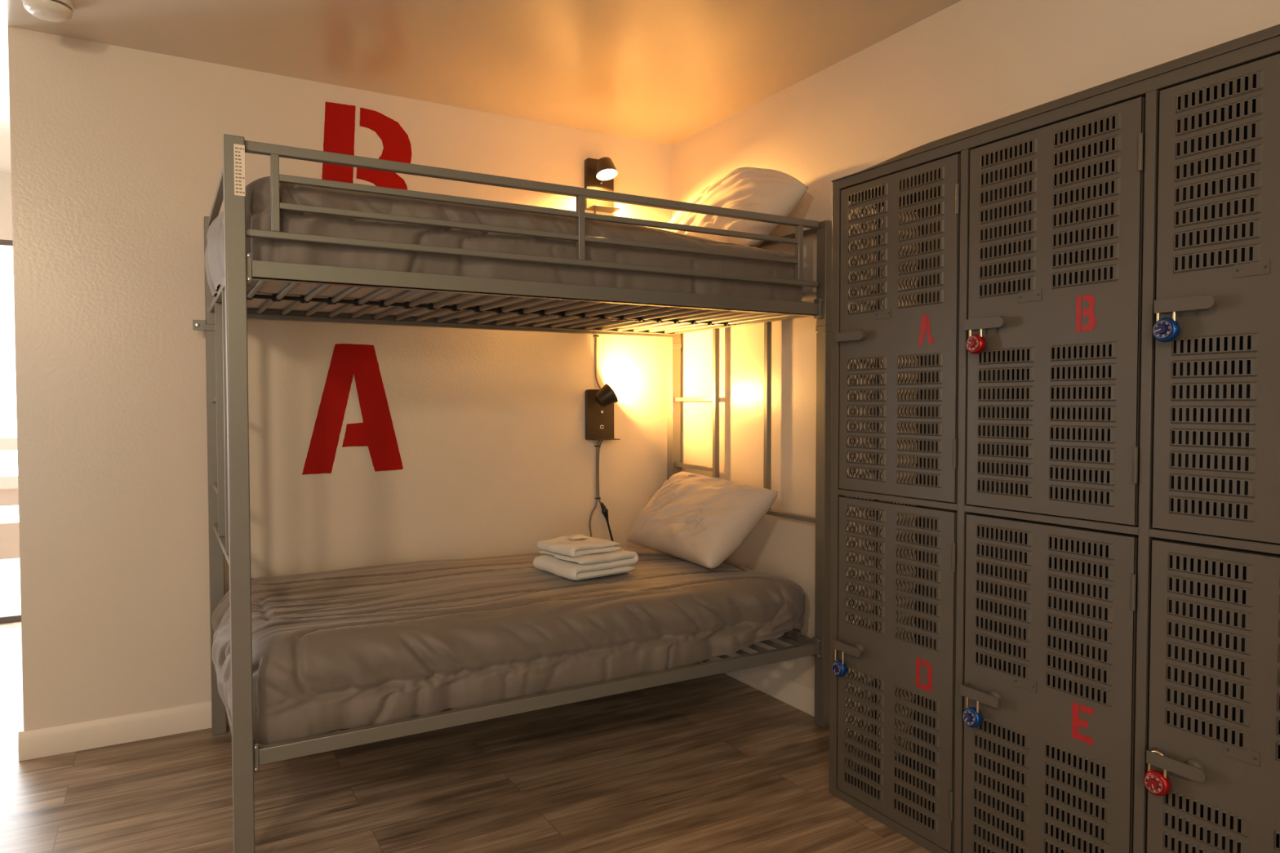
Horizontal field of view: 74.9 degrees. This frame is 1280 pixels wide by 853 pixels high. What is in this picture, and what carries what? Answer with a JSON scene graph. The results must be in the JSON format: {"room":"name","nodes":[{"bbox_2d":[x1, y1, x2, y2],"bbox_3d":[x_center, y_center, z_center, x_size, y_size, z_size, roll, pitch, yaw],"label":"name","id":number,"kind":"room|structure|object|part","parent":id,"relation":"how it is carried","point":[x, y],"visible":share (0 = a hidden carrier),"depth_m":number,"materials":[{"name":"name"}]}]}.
{"room":"dormitory","nodes":[
{"label":"dormitory","id":0,"kind":"room"},
{"bbox_2d":[0,172,12,239],"bbox_3d":[-2.958,-0.158,4.888,4.600,2.450,0.100,-1,2,-30],"label":"wall","id":1,"kind":"structure","parent":0,"point":[6,206],"depth_m":4.53,"materials":[{"name":"beige paint"}]},
{"bbox_2d":[0,239,21,623],"bbox_3d":[-3.774,0.037,4.407,1.400,2.090,0.070,-1,2,-30],"label":"door","id":2,"kind":"structure","parent":1,"relation":"in","point":[16,617],"depth_m":4.58,"materials":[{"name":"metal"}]},
{"bbox_2d":[8,26,671,730],"bbox_3d":[-0.995,-0.119,3.491,2.588,2.450,0.120,-1,2,-30],"label":"wall","id":3,"kind":"structure","parent":0,"point":[117,151],"depth_m":3.06,"materials":[{"name":"beige paint"}]},
{"bbox_2d":[17,701,229,761],"bbox_3d":[-0.966,1.059,3.463,2.602,0.096,0.014,-1,2,-30],"label":"baseboard","id":4,"kind":"structure","parent":3,"relation":"attached to","point":[107,731],"depth_m":2.95,"materials":[{"name":"beige paint"}]},
{"bbox_2d":[302,343,403,475],"bbox_3d":[-1.145,-0.073,3.336,0.391,0.514,0.001,-1,2,-30],"label":"painted letter","id":5,"kind":"object","parent":3,"relation":"attached to","point":[376,432],"visible":1,"depth_m":3.34,"materials":[{"name":"red paint"}]},
{"bbox_2d":[321,101,411,190],"bbox_3d":[-1.093,-1.018,3.338,0.362,0.510,0.001,-1,2,-30],"label":"painted letter","id":6,"kind":"object","parent":3,"relation":"attached to","point":[340,118],"visible":0.44,"depth_m":3.33,"materials":[{"name":"red paint"}]},
{"bbox_2d":[588,210,601,537],"bbox_3d":[-0.205,-0.199,3.859,0.072,1.589,0.024,-1,2,-30],"label":"power cord","id":7,"kind":"object","parent":3,"relation":"attached to","point":[595,335],"visible":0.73,"depth_m":3.87,"materials":[{"name":"brown plastic"}]},
{"bbox_3d":[-0.208,0.327,3.871,0.061,0.537,0.019,-1,2,-36],"label":"cord","id":8,"kind":"part","parent":7,"relation":"part of","materials":[{"name":"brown plastic"}]},
{"bbox_3d":[-0.192,-0.577,3.858,0.039,0.835,0.010,-1,2,-20],"label":"cord","id":9,"kind":"part","parent":7,"relation":"part of","materials":[{"name":"brown plastic"}]},
{"bbox_2d":[584,156,620,213],"bbox_3d":[-0.156,-1.107,3.787,0.139,0.232,0.153,-1,2,-30],"label":"wall lamp","id":10,"kind":"object","parent":3,"relation":"attached to","point":[599,174],"visible":0.9,"depth_m":3.81,"materials":[{"name":"black metal"}]},
{"bbox_2d":[585,204,620,213],"bbox_3d":[-0.170,-0.994,3.815,0.138,0.004,0.097,-1,2,-30],"label":"shelf","id":11,"kind":"object","parent":10,"relation":"attached to","point":[601,208],"depth_m":3.81,"materials":[{"name":"brown wood"}]},
{"bbox_2d":[597,168,616,177],"bbox_3d":[-0.151,-1.144,3.759,0.086,0.030,0.083,-1,2,-30],"label":"diffuser","id":12,"kind":"object","parent":10,"relation":"attached to","point":[602,173],"depth_m":3.77,"materials":[{"name":"beige plastic"}]},
{"bbox_2d":[585,383,620,546],"bbox_3d":[-0.136,0.202,3.842,0.188,0.795,0.144,-1,2,-30],"label":"wall lamp","id":13,"kind":"object","parent":3,"relation":"attached to","point":[599,403],"depth_m":3.85,"materials":[{"name":"black metal"}]},
{"bbox_3d":[-0.183,0.209,3.885,0.029,0.302,0.011,-1,2,-15],"label":"cord","id":14,"kind":"part","parent":13,"relation":"part of","materials":[{"name":"brown plastic"}]},
{"bbox_2d":[585,438,620,440],"bbox_3d":[-0.169,0.059,3.845,0.138,0.004,0.097,-1,2,-30],"label":"shelf","id":15,"kind":"object","parent":13,"relation":"attached to","point":[594,439],"depth_m":3.83,"materials":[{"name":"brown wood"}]},
{"bbox_3d":[-0.138,0.327,3.907,0.127,0.540,0.029,-1,2,-27],"label":"power cord","id":16,"kind":"part","parent":13,"relation":"part of","materials":[{"name":"black plastic"}]},
{"bbox_2d":[0,622,932,852],"bbox_3d":[-0.834,1.219,1.331,4.700,0.100,8.450,-1,2,-30],"label":"floor","id":17,"kind":"structure","parent":0,"point":[717,763],"depth_m":2.61,"materials":[{"name":"brown wood"}]},
{"bbox_2d":[192,133,832,852],"bbox_3d":[-0.445,0.183,3.054,2.054,1.870,1.104,-1,2,-30],"label":"bunk bed","id":18,"kind":"object","parent":17,"relation":"on","point":[669,315],"visible":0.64,"depth_m":2.65,"materials":[{"name":"grey metal"}]},
{"bbox_3d":[-1.541,0.185,3.030,0.047,1.870,0.050,-1,2,-30],"label":"post","id":19,"kind":"part","parent":18,"relation":"part of","materials":[{"name":"grey metal"}]},
{"bbox_3d":[-1.280,-0.714,2.548,0.022,0.018,1.000,-1,2,-30],"label":"rail","id":20,"kind":"part","parent":18,"relation":"part of","materials":[{"name":"grey metal"}]},
{"bbox_3d":[-1.280,-0.410,2.557,0.022,0.026,1.000,-1,2,-30],"label":"rail","id":21,"kind":"part","parent":18,"relation":"part of","materials":[{"name":"grey metal"}]},
{"bbox_3d":[-1.279,0.372,2.580,0.022,0.018,1.000,-1,2,-30],"label":"rail","id":22,"kind":"part","parent":18,"relation":"part of","materials":[{"name":"grey metal"}]},
{"bbox_3d":[-1.279,0.842,2.594,0.022,0.029,1.000,-1,2,-30],"label":"rail","id":23,"kind":"part","parent":18,"relation":"part of","materials":[{"name":"grey metal"}]},
{"bbox_3d":[-1.018,0.211,2.120,0.047,1.870,0.050,-1,2,-30],"label":"post","id":24,"kind":"part","parent":18,"relation":"part of","materials":[{"name":"grey metal"}]},
{"bbox_2d":[235,146,244,193],"bbox_3d":[-0.996,-0.637,2.078,0.020,0.112,0.001,-1,2,-30],"label":"label","id":25,"kind":"object","parent":18,"relation":"attached to","point":[239,151],"depth_m":2.08,"materials":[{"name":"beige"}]},
{"bbox_3d":[-0.996,-0.403,2.123,0.014,0.075,0.033,-1,2,-30],"label":"bracket plate","id":26,"kind":"part","parent":18,"relation":"part of","materials":[{"name":"grey metal"}]},
{"bbox_3d":[-0.995,0.852,2.160,0.014,0.073,0.033,-1,2,-30],"label":"bracket plate","id":27,"kind":"part","parent":18,"relation":"part of","materials":[{"name":"grey metal"}]},
{"bbox_2d":[246,280,644,323],"bbox_3d":[-0.453,-0.515,3.081,1.819,0.171,0.934,-1,2,-30],"label":"bed slats","id":28,"kind":"object","parent":18,"relation":"on","point":[269,287],"visible":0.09,"depth_m":2.79,"materials":[{"name":"grey metal"}]},
{"bbox_2d":[204,176,802,302],"bbox_3d":[-0.456,-0.572,3.058,2.020,0.296,1.053,-1,2,-30],"label":"comforter","id":29,"kind":"object","parent":28,"relation":"on","point":[258,200],"visible":0.57,"depth_m":2.48,"materials":[{"name":"beige fabric"}]},
{"bbox_2d":[662,167,808,247],"bbox_3d":[0.292,-0.841,3.436,0.273,0.354,0.985,-1,2,-30],"label":"pillow","id":30,"kind":"object","parent":29,"relation":"on","point":[761,190],"visible":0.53,"depth_m":3.14,"materials":[{"name":"beige fabric"}]},
{"bbox_3d":[-0.677,-0.429,3.479,1.917,0.041,0.054,-1,2,-30],"label":"rail","id":31,"kind":"part","parent":18,"relation":"part of","materials":[{"name":"grey metal"}]},
{"bbox_3d":[-0.428,-0.419,3.046,1.917,0.012,0.016,-1,2,-30],"label":"rail","id":32,"kind":"part","parent":18,"relation":"part of","materials":[{"name":"grey metal"}]},
{"bbox_3d":[-0.177,-0.724,2.585,1.902,0.026,0.025,-1,2,-30],"label":"guard rail","id":33,"kind":"part","parent":18,"relation":"part of","materials":[{"name":"grey metal"}]},
{"bbox_3d":[-0.179,-0.506,2.590,1.907,0.018,0.025,-1,2,-30],"label":"guard rail","id":34,"kind":"part","parent":18,"relation":"part of","materials":[{"name":"grey metal"}]},
{"bbox_3d":[-0.178,-0.416,2.610,1.890,0.043,0.055,-1,2,-30],"label":"rail","id":35,"kind":"part","parent":18,"relation":"part of","materials":[{"name":"grey metal"}]},
{"bbox_3d":[-0.177,0.839,2.647,1.890,0.041,0.055,-1,2,-30],"label":"rail","id":36,"kind":"part","parent":18,"relation":"part of","materials":[{"name":"grey metal"}]},
{"bbox_3d":[0.162,0.155,4.008,0.047,1.870,0.050,-1,2,-30],"label":"post","id":37,"kind":"part","parent":18,"relation":"part of","materials":[{"name":"grey metal"}]},
{"bbox_3d":[0.423,-0.440,3.535,0.022,0.026,1.000,-1,2,-30],"label":"rail","id":38,"kind":"part","parent":18,"relation":"part of","materials":[{"name":"grey metal"}]},
{"bbox_2d":[760,633,784,641],"bbox_3d":[-0.452,0.728,3.117,1.819,0.167,0.934,-1,2,-30],"label":"mattress","id":39,"kind":"object","parent":18,"relation":"on","point":[781,635],"visible":0.02,"depth_m":3.15,"materials":[{"name":"beige fabric"}]},
{"bbox_2d":[211,546,804,745],"bbox_3d":[-0.453,0.681,3.094,2.024,0.291,1.063,-1,2,-30],"label":"comforter","id":40,"kind":"object","parent":39,"relation":"on","point":[356,647],"visible":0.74,"depth_m":2.63,"materials":[{"name":"beige fabric"}]},
{"bbox_2d":[533,549,639,580],"bbox_3d":[-0.206,0.498,3.125,0.307,0.079,0.292,-1,2,-38],"label":"bath towel","id":41,"kind":"object","parent":40,"relation":"on","point":[603,564],"visible":0.81,"depth_m":3.02,"materials":[{"name":"beige fabric"}]},
{"bbox_2d":[537,534,622,556],"bbox_3d":[-0.231,0.441,3.130,0.240,0.041,0.242,-1,2,-40],"label":"hand towel","id":42,"kind":"object","parent":41,"relation":"on","point":[561,545],"visible":0.99,"depth_m":3.06,"materials":[{"name":"beige fabric"}]},
{"bbox_2d":[566,535,588,539],"bbox_3d":[-0.235,0.416,3.147,0.043,0.011,0.085,1,2,40],"label":"packet","id":43,"kind":"object","parent":42,"relation":"on","point":[573,537],"visible":1,"depth_m":3.13,"materials":[{"name":"white paper"}]},
{"bbox_2d":[626,471,777,568],"bbox_3d":[0.233,0.374,3.449,0.345,0.337,0.731,-1,2,-30],"label":"pillow","id":44,"kind":"object","parent":40,"relation":"on","point":[701,520],"visible":1,"depth_m":3.27,"materials":[{"name":"beige fabric"}]},
{"bbox_3d":[0.423,-0.744,3.526,0.022,0.018,1.000,-1,2,-30],"label":"rail","id":45,"kind":"part","parent":18,"relation":"part of","materials":[{"name":"grey metal"}]},
{"bbox_3d":[0.424,0.342,3.558,0.022,0.018,1.000,-1,2,-30],"label":"rail","id":46,"kind":"part","parent":18,"relation":"part of","materials":[{"name":"grey metal"}]},
{"bbox_3d":[0.424,0.812,3.572,0.022,0.029,1.000,-1,2,-30],"label":"rail","id":47,"kind":"part","parent":18,"relation":"part of","materials":[{"name":"grey metal"}]},
{"bbox_3d":[0.656,0.822,3.108,0.014,0.073,0.033,-1,2,-30],"label":"bracket plate","id":48,"kind":"part","parent":18,"relation":"part of","materials":[{"name":"grey metal"}]},
{"bbox_3d":[0.655,-0.432,3.071,0.014,0.075,0.033,-1,2,-30],"label":"bracket plate","id":49,"kind":"part","parent":18,"relation":"part of","materials":[{"name":"grey metal"}]},
{"bbox_3d":[0.685,0.181,3.098,0.047,1.870,0.050,-1,2,-30],"label":"post","id":50,"kind":"part","parent":18,"relation":"part of","materials":[{"name":"grey metal"}]},
{"bbox_2d":[829,23,1279,852],"bbox_3d":[1.093,0.198,2.031,0.431,1.897,1.415,-1,2,-30],"label":"lockers","id":51,"kind":"object","parent":17,"relation":"on","point":[1095,513],"visible":0.99,"depth_m":1.91,"materials":[{"name":"grey metal"}]},
{"bbox_2d":[831,649,846,676],"bbox_3d":[0.591,0.699,2.490,0.030,0.095,0.049,-1,2,-30],"label":"padlock","id":52,"kind":"object","parent":51,"relation":"attached to","point":[838,667],"visible":1,"depth_m":2.48,"materials":[{"name":"blue metal"}]},
{"bbox_3d":[0.623,0.655,2.467,0.037,0.026,0.111,-1,2,-30],"label":"handle","id":53,"kind":"part","parent":51,"relation":"part of","materials":[{"name":"grey paint"}]},
{"bbox_3d":[0.623,-0.263,2.440,0.037,0.026,0.111,-1,2,-30],"label":"handle","id":54,"kind":"part","parent":51,"relation":"part of","materials":[{"name":"grey paint"}]},
{"bbox_3d":[0.634,0.653,2.448,0.030,0.032,0.032,-1,2,-30],"label":"handle post","id":55,"kind":"part","parent":51,"relation":"part of","materials":[{"name":"grey metal"}]},
{"bbox_3d":[0.633,-0.265,2.421,0.030,0.032,0.032,-1,2,-30],"label":"handle post","id":56,"kind":"part","parent":51,"relation":"part of","materials":[{"name":"grey metal"}]},
{"bbox_3d":[0.762,0.193,2.656,0.374,1.872,0.002,-1,2,-30],"label":"panel","id":57,"kind":"part","parent":51,"relation":"part of","materials":[{"name":"grey paint"}]},
{"bbox_3d":[0.685,-0.318,2.357,0.002,0.026,0.060,-1,2,-30],"label":"number plate","id":58,"kind":"part","parent":51,"relation":"part of","materials":[{"name":"grey paint"}]},
{"bbox_3d":[0.711,0.662,2.354,0.021,0.893,0.425,-1,2,-30],"label":"door","id":59,"kind":"part","parent":51,"relation":"part of","materials":[{"name":"grey paint"}]},
{"bbox_3d":[0.711,-0.255,2.327,0.021,0.893,0.425,-1,2,-30],"label":"door","id":60,"kind":"part","parent":51,"relation":"part of","materials":[{"name":"grey paint"}]},
{"bbox_2d":[963,697,982,728],"bbox_3d":[0.826,0.703,2.081,0.031,0.095,0.049,-1,2,-30],"label":"padlock","id":61,"kind":"object","parent":51,"relation":"attached to","point":[972,717],"visible":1,"depth_m":2.07,"materials":[{"name":"blue metal"}]},
{"bbox_2d":[965,328,986,354],"bbox_3d":[0.825,-0.220,2.056,0.031,0.083,0.049,-1,2,-30],"label":"padlock","id":62,"kind":"object","parent":51,"relation":"attached to","point":[975,344],"visible":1,"depth_m":2.04,"materials":[{"name":"red metal"}]},
{"bbox_3d":[0.852,0.666,2.069,0.037,0.026,0.111,-1,2,-30],"label":"handle","id":63,"kind":"part","parent":51,"relation":"part of","materials":[{"name":"grey paint"}]},
{"bbox_3d":[0.851,-0.252,2.042,0.037,0.026,0.111,-1,2,-30],"label":"handle","id":64,"kind":"part","parent":51,"relation":"part of","materials":[{"name":"grey paint"}]},
{"bbox_3d":[0.862,0.664,2.050,0.030,0.032,0.032,-1,2,-30],"label":"handle post","id":65,"kind":"part","parent":51,"relation":"part of","materials":[{"name":"grey metal"}]},
{"bbox_3d":[0.862,-0.253,2.023,0.030,0.032,0.032,-1,2,-30],"label":"handle post","id":66,"kind":"part","parent":51,"relation":"part of","materials":[{"name":"grey metal"}]},
{"bbox_3d":[0.915,0.611,1.986,0.002,0.026,0.060,-1,2,-30],"label":"number plate","id":67,"kind":"part","parent":51,"relation":"part of","materials":[{"name":"grey paint"}]},
{"bbox_3d":[0.914,-0.306,1.959,0.002,0.026,0.060,-1,2,-30],"label":"number plate","id":68,"kind":"part","parent":51,"relation":"part of","materials":[{"name":"grey paint"}]},
{"bbox_3d":[0.940,0.674,1.956,0.021,0.893,0.425,-1,2,-30],"label":"door","id":69,"kind":"part","parent":51,"relation":"part of","materials":[{"name":"grey paint"}]},
{"bbox_3d":[1.105,-0.738,2.010,0.402,0.025,1.415,-1,2,-30],"label":"panel","id":70,"kind":"part","parent":51,"relation":"part of","materials":[{"name":"grey paint"}]},
{"bbox_3d":[0.939,-0.244,1.929,0.021,0.893,0.425,-1,2,-30],"label":"door","id":71,"kind":"part","parent":51,"relation":"part of","materials":[{"name":"grey paint"}]},
{"bbox_2d":[1143,750,1171,795],"bbox_3d":[1.048,0.704,1.695,0.030,0.091,0.049,-1,2,-30],"label":"padlock","id":72,"kind":"object","parent":51,"relation":"attached to","point":[1157,782],"visible":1,"depth_m":1.69,"materials":[{"name":"red metal"}]},
{"bbox_2d":[1151,311,1180,342],"bbox_3d":[1.048,-0.210,1.667,0.030,0.083,0.049,-1,2,-30],"label":"padlock","id":73,"kind":"object","parent":51,"relation":"attached to","point":[1165,330],"visible":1,"depth_m":1.66,"materials":[{"name":"blue metal"}]},
{"bbox_3d":[1.081,0.677,1.671,0.037,0.026,0.111,-1,2,-30],"label":"handle","id":74,"kind":"part","parent":51,"relation":"part of","materials":[{"name":"grey paint"}]},
{"bbox_3d":[1.080,-0.240,1.645,0.037,0.026,0.111,-1,2,-30],"label":"handle","id":75,"kind":"part","parent":51,"relation":"part of","materials":[{"name":"grey paint"}]},
{"bbox_3d":[1.091,0.676,1.653,0.030,0.032,0.032,-1,2,-30],"label":"handle post","id":76,"kind":"part","parent":51,"relation":"part of","materials":[{"name":"grey metal"}]},
{"bbox_3d":[1.090,-0.242,1.626,0.030,0.032,0.032,-1,2,-30],"label":"handle post","id":77,"kind":"part","parent":51,"relation":"part of","materials":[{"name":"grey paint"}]},
{"bbox_3d":[1.169,0.685,1.558,0.021,0.893,0.425,-1,2,-30],"label":"door","id":78,"kind":"part","parent":51,"relation":"part of","materials":[{"name":"grey paint"}]},
{"bbox_3d":[1.168,-0.232,1.532,0.021,0.893,0.425,-1,2,-30],"label":"door","id":79,"kind":"part","parent":51,"relation":"part of","materials":[{"name":"grey paint"}]},
{"bbox_3d":[1.143,0.623,1.588,0.002,0.026,0.060,-1,2,-30],"label":"number plate","id":80,"kind":"part","parent":51,"relation":"part of","materials":[{"name":"grey paint"}]},
{"bbox_3d":[1.143,-0.295,1.561,0.002,0.026,0.060,-1,2,-30],"label":"number plate","id":81,"kind":"part","parent":51,"relation":"part of","materials":[{"name":"grey paint"}]},
{"bbox_2d":[0,0,960,173],"bbox_3d":[-0.836,-1.330,1.257,4.700,0.100,8.450,-1,2,-30],"label":"ceiling","id":82,"kind":"structure","parent":0,"point":[666,72],"depth_m":2.90,"materials":[{"name":"paint"}]},
{"bbox_2d":[22,0,74,22],"bbox_3d":[-1.828,-1.291,2.580,0.136,0.054,0.136,-1,2,-30],"label":"smoke detector","id":83,"kind":"object","parent":82,"relation":"attached to","point":[53,11],"visible":1,"depth_m":2.56,"materials":[{"name":"beige plastic"}]},
{"bbox_2d":[671,0,1279,755],"bbox_3d":[1.184,-0.089,2.396,0.100,2.450,8.350,-1,2,-30],"label":"wall","id":84,"kind":"structure","parent":0,"point":[969,64],"depth_m":3.04,"materials":[{"name":"beige paint"}]},
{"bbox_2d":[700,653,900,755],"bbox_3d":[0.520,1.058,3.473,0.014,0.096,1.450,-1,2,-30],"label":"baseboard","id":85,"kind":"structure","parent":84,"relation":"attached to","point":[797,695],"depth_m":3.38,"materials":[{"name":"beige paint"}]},
{"label":"outside","id":86,"kind":"structure","parent":0,"visible":0},
{"bbox_2d":[0,558,21,614],"bbox_3d":[-4.944,1.107,5.975,5.000,0.100,3.700,-1,2,-30],"label":"deck","id":87,"kind":"object","parent":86,"point":[10,569],"depth_m":5.58,"materials":[{"name":"white"}]},
{"bbox_2d":[0,437,19,559],"bbox_3d":[-4.566,0.575,5.502,3.600,0.991,0.130,-1,2,-30],"label":"deck railing","id":88,"kind":"object","parent":87,"relation":"on","point":[9,493],"visible":0.02,"depth_m":5.61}
]}

